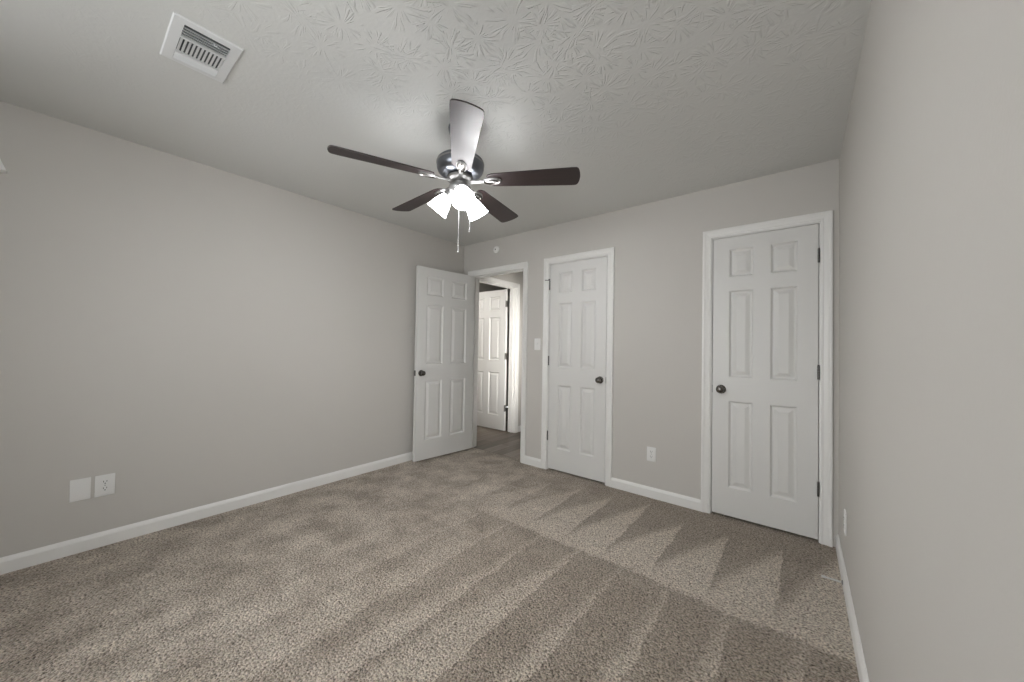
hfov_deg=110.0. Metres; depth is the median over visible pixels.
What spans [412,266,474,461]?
door
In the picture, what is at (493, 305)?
door
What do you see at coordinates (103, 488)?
receptacle
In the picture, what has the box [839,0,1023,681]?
wall
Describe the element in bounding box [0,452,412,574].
baseboard
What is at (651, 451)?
wall outlet
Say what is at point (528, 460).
baseboard
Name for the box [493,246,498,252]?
detector
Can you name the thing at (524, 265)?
door frame
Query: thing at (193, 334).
wall
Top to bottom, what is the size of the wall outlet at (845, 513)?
0.116 m
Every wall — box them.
[0,101,463,557]
[464,159,838,546]
[479,282,509,406]
[491,272,522,425]
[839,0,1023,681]
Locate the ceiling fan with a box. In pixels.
[327,99,579,252]
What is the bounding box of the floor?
[0,407,859,681]
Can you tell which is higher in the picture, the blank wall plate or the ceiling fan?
the ceiling fan
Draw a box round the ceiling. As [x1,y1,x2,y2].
[0,0,870,245]
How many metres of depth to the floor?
1.76 m
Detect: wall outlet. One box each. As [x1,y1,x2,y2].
[94,473,114,497]
[647,446,655,461]
[844,509,846,535]
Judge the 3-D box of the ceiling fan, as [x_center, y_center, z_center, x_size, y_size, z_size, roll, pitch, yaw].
[-0.312,-0.844,2.040,1.246,0.705,1.272,0,-1,39]
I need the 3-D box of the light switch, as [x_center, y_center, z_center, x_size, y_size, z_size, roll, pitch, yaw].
[0.258,0.032,3.677,0.074,0.118,0.017,0,-1,39]
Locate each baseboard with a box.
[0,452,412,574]
[524,455,540,467]
[611,477,700,510]
[835,534,868,681]
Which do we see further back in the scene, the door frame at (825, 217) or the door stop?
the door frame at (825, 217)
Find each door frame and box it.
[468,261,527,463]
[477,277,519,432]
[541,247,614,486]
[701,210,832,546]
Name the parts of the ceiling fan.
blade, blade, lamp shade, pull chain, bulb, lamp shade, blade, lamp shade, blade, blade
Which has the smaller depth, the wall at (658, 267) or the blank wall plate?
the blank wall plate
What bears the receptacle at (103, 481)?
attached to the wall outlet at (104, 484)
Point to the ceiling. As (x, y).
(650, 100)
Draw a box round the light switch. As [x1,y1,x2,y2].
[534,338,540,349]
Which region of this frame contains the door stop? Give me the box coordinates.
[821,575,842,584]
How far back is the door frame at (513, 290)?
5.10 m
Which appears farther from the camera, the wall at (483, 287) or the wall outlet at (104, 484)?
the wall at (483, 287)
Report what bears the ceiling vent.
in the ceiling
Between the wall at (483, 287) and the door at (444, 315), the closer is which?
the door at (444, 315)
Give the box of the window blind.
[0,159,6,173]
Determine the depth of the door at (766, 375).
2.47 m
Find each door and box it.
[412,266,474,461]
[477,289,507,430]
[545,256,607,482]
[711,224,819,538]
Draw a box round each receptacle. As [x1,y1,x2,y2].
[101,479,109,484]
[101,486,108,490]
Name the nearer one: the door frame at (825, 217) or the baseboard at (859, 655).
the baseboard at (859, 655)
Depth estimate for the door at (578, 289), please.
3.39 m
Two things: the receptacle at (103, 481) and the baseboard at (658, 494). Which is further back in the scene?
the baseboard at (658, 494)
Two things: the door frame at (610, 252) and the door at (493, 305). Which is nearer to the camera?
the door frame at (610, 252)
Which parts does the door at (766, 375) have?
knob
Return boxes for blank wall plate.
[69,477,90,502]
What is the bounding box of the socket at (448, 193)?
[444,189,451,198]
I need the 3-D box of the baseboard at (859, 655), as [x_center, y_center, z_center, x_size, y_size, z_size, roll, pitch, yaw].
[0.582,1.191,0.441,0.014,0.084,4.600,0,-1,39]
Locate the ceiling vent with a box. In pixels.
[160,11,243,82]
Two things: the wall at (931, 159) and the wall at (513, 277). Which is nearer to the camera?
the wall at (931, 159)

